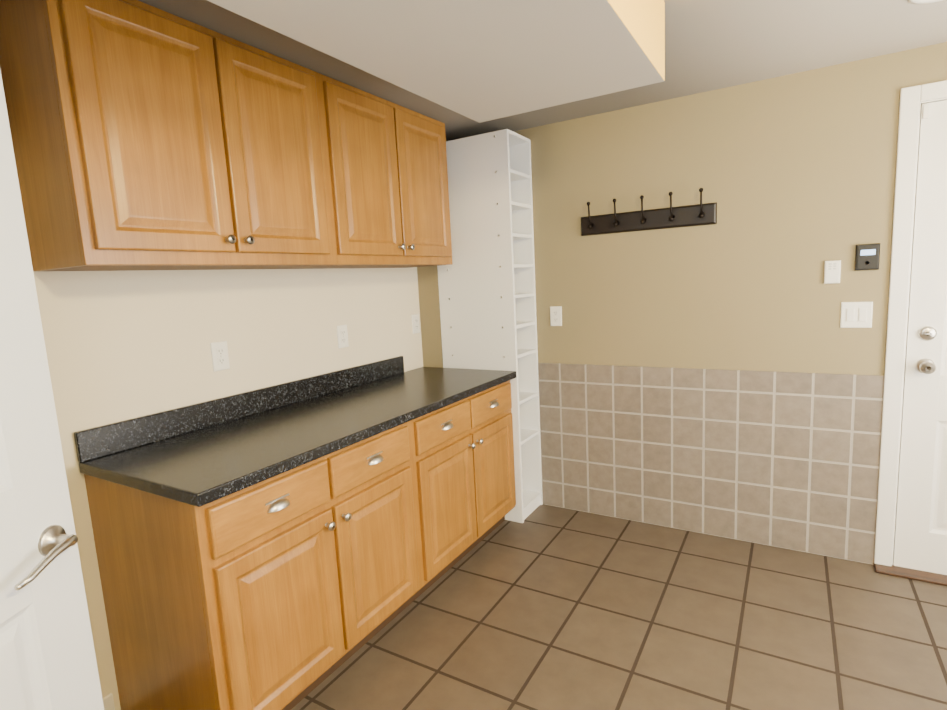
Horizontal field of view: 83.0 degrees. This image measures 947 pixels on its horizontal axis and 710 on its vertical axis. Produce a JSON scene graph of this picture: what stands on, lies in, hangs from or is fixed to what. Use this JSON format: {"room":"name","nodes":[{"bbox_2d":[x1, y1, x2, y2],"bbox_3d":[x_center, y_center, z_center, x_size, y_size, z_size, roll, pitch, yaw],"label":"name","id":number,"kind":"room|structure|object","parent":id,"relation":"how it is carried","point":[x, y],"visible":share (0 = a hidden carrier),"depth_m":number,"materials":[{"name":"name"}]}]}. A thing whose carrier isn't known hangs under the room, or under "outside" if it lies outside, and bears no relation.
{"room":"mudroom","nodes":[
{"label":"mudroom","id":0,"kind":"room"},
{"bbox_2d":[33,267,422,709],"bbox_3d":[-1.042,0.034,2.230,0.100,2.285,3.450,2,9,31],"label":"wall","id":1,"kind":"structure","parent":0,"point":[125,345],"depth_m":2.03,"materials":[{"name":"beige paint"}]},
{"bbox_2d":[102,693,114,709],"bbox_3d":[-1.503,1.281,1.411,0.012,0.090,1.030,2,9,31],"label":"baseboard","id":2,"kind":"structure","parent":1,"relation":"attached to","point":[108,701],"depth_m":1.83,"materials":[{"name":"white paint"}]},
{"bbox_2d":[0,0,343,270],"bbox_3d":[-0.970,-0.689,1.870,0.348,0.757,0.920,2,9,31],"label":"upper cabinet","id":3,"kind":"object","parent":1,"relation":"attached to","point":[144,136],"depth_m":1.60,"materials":[{"name":"brown wood"}]},
{"bbox_2d":[210,341,229,371],"bbox_3d":[-1.020,0.004,2.159,0.009,0.116,0.072,2,9,31],"label":"outlet","id":4,"kind":"object","parent":1,"relation":"attached to","point":[220,356],"visible":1,"depth_m":2.15,"materials":[{"name":"white plastic"}]},
{"bbox_2d":[74,356,403,463],"bbox_3d":[-0.848,0.176,2.443,0.020,0.100,1.691,2,9,31],"label":"backsplash","id":5,"kind":"structure","parent":1,"relation":"attached to","point":[91,443],"depth_m":2.13,"materials":[{"name":"black stone"}]},
{"bbox_2d":[336,325,348,348],"bbox_3d":[-0.669,-0.095,2.745,0.009,0.116,0.072,2,9,31],"label":"outlet","id":6,"kind":"object","parent":1,"relation":"attached to","point":[342,335],"visible":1,"depth_m":2.74,"materials":[{"name":"white plastic"}]},
{"bbox_2d":[312,77,452,268],"bbox_3d":[-0.502,-0.822,2.651,0.348,0.757,0.920,2,9,31],"label":"upper cabinet","id":7,"kind":"object","parent":1,"relation":"attached to","point":[389,159],"depth_m":2.49,"materials":[{"name":"brown wood"}]},
{"bbox_2d":[411,314,419,333],"bbox_3d":[-0.351,-0.190,3.275,0.009,0.116,0.072,2,9,31],"label":"outlet","id":8,"kind":"object","parent":1,"relation":"attached to","point":[415,324],"visible":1,"depth_m":3.27,"materials":[{"name":"white plastic"}]},
{"bbox_2d":[417,140,448,367],"bbox_3d":[-0.186,-0.176,3.418,0.147,2.285,0.303,2,9,31],"label":"chase","id":9,"kind":"object","parent":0,"point":[429,307],"visible":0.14,"depth_m":3.28,"materials":[{"name":"beige paint"}]},
{"bbox_2d":[207,0,664,122],"bbox_3d":[-0.241,-0.867,0.982,0.702,0.240,2.205,2,9,31],"label":"ceiling","id":10,"kind":"structure","parent":0,"point":[479,61],"depth_m":1.43,"materials":[{"name":"paint"}]},
{"bbox_2d":[138,0,946,140],"bbox_3d":[0.424,-1.078,1.163,3.650,0.060,3.450,2,9,31],"label":"ceiling","id":11,"kind":"structure","parent":0,"point":[710,45],"depth_m":2.07,"materials":[{"name":"paint"}]},
{"bbox_2d":[908,0,942,3],"bbox_3d":[1.521,-1.177,1.720,0.196,0.007,0.196,2,9,31],"label":"recessed light","id":12,"kind":"object","parent":11,"relation":"in","point":[920,1],"visible":1,"depth_m":1.80,"materials":[{"name":"white paint"}]},
{"bbox_2d":[291,504,946,709],"bbox_3d":[0.543,1.242,1.486,3.650,0.060,3.450,2,9,31],"label":"floor","id":13,"kind":"structure","parent":0,"point":[545,607],"depth_m":2.14,"materials":[{"name":"tile"}]},
{"bbox_2d":[84,420,429,709],"bbox_3d":[-0.743,0.757,2.055,0.628,0.872,0.947,2,9,31],"label":"base cabinet","id":14,"kind":"object","parent":13,"relation":"on","point":[288,545],"depth_m":1.71,"materials":[{"name":"brown wood"}]},
{"bbox_2d":[79,368,515,507],"bbox_3d":[-0.520,0.238,2.383,0.650,0.038,1.904,2,9,31],"label":"countertop","id":15,"kind":"structure","parent":14,"relation":"on","point":[205,466],"depth_m":1.91,"materials":[{"name":"black stone"}]},
{"bbox_2d":[418,383,515,585],"bbox_3d":[-0.263,0.621,2.858,0.628,0.872,0.944,2,9,31],"label":"base cabinet","id":16,"kind":"object","parent":13,"relation":"on","point":[466,449],"depth_m":2.63,"materials":[{"name":"brown wood"}]},
{"bbox_2d":[437,129,542,522],"bbox_3d":[0.095,-0.134,3.254,0.500,2.220,0.302,2,9,31],"label":"shelving unit","id":17,"kind":"object","parent":13,"relation":"on","point":[487,293],"visible":0.62,"depth_m":3.10,"materials":[{"name":"white laminate"}]},
{"bbox_2d":[874,564,946,585],"bbox_3d":[2.301,1.004,2.280,0.960,0.014,0.125,2,9,31],"label":"threshold","id":18,"kind":"object","parent":13,"relation":"on","point":[919,575],"visible":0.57,"depth_m":2.43,"materials":[{"name":"brown wood"}]},
{"bbox_2d":[514,42,946,491],"bbox_3d":[1.335,-0.160,2.746,3.450,2.285,0.100,2,9,31],"label":"wall","id":19,"kind":"structure","parent":0,"point":[793,176],"depth_m":2.64,"materials":[{"name":"beige paint"}]},
{"bbox_2d":[550,306,561,325],"bbox_3d":[0.489,-0.230,3.178,0.072,0.116,0.009,2,9,31],"label":"outlet","id":20,"kind":"object","parent":19,"relation":"attached to","point":[555,315],"visible":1,"depth_m":3.17,"materials":[{"name":"white plastic"}]},
{"bbox_2d":[581,188,716,235],"bbox_3d":[0.890,-0.745,2.808,0.700,0.174,0.080,2,9,31],"label":"hook rail","id":21,"kind":"object","parent":19,"relation":"attached to","point":[679,216],"visible":1,"depth_m":2.81,"materials":[{"name":"black"}]},
{"bbox_2d":[538,363,883,564],"bbox_3d":[1.151,0.521,2.908,1.700,0.912,0.009,2,9,31],"label":"tile wainscot","id":22,"kind":"structure","parent":19,"relation":"attached to","point":[788,460],"depth_m":2.81,"materials":[{"name":"beige tile"}]},
{"bbox_2d":[824,260,840,283],"bbox_3d":[1.645,-0.380,2.455,0.062,0.104,0.016,2,9,31],"label":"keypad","id":23,"kind":"object","parent":19,"relation":"attached to","point":[832,270],"visible":1,"depth_m":2.45,"materials":[{"name":"white plastic"}]},
{"bbox_2d":[840,302,872,327],"bbox_3d":[1.741,-0.182,2.434,0.118,0.118,0.010,2,9,31],"label":"light switch","id":24,"kind":"object","parent":19,"relation":"attached to","point":[856,314],"visible":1,"depth_m":2.43,"materials":[{"name":"white plastic"}]},
{"bbox_2d":[855,243,879,269],"bbox_3d":[1.751,-0.435,2.378,0.086,0.114,0.022,2,9,31],"label":"panel","id":25,"kind":"object","parent":19,"relation":"attached to","point":[867,257],"visible":1,"depth_m":2.37,"materials":[{"name":"black plastic"}]},
{"bbox_2d":[874,80,946,565],"bbox_3d":[2.280,-0.054,2.188,0.958,2.134,0.118,2,9,31],"label":"door frame","id":26,"kind":"structure","parent":19,"relation":"attached to","point":[913,99],"depth_m":2.34,"materials":[{"name":"white paint"}]},
{"bbox_2d":[893,100,946,574],"bbox_3d":[2.252,-0.015,2.143,0.810,2.048,0.110,2,9,31],"label":"back door","id":27,"kind":"structure","parent":19,"relation":"in","point":[920,539],"depth_m":2.34,"materials":[{"name":"white paint"}]},
{"bbox_3d":[-0.368,0.324,-0.098,3.450,2.285,0.100,2,9,31],"label":"wall","id":28,"kind":"structure","parent":0,"visible":0},
{"bbox_2d":[0,70,103,709],"bbox_3d":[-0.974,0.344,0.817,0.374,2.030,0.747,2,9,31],"label":"door","id":29,"kind":"structure","parent":28,"relation":"in","point":[47,657],"depth_m":1.12,"materials":[{"name":"white paint"}]}
]}

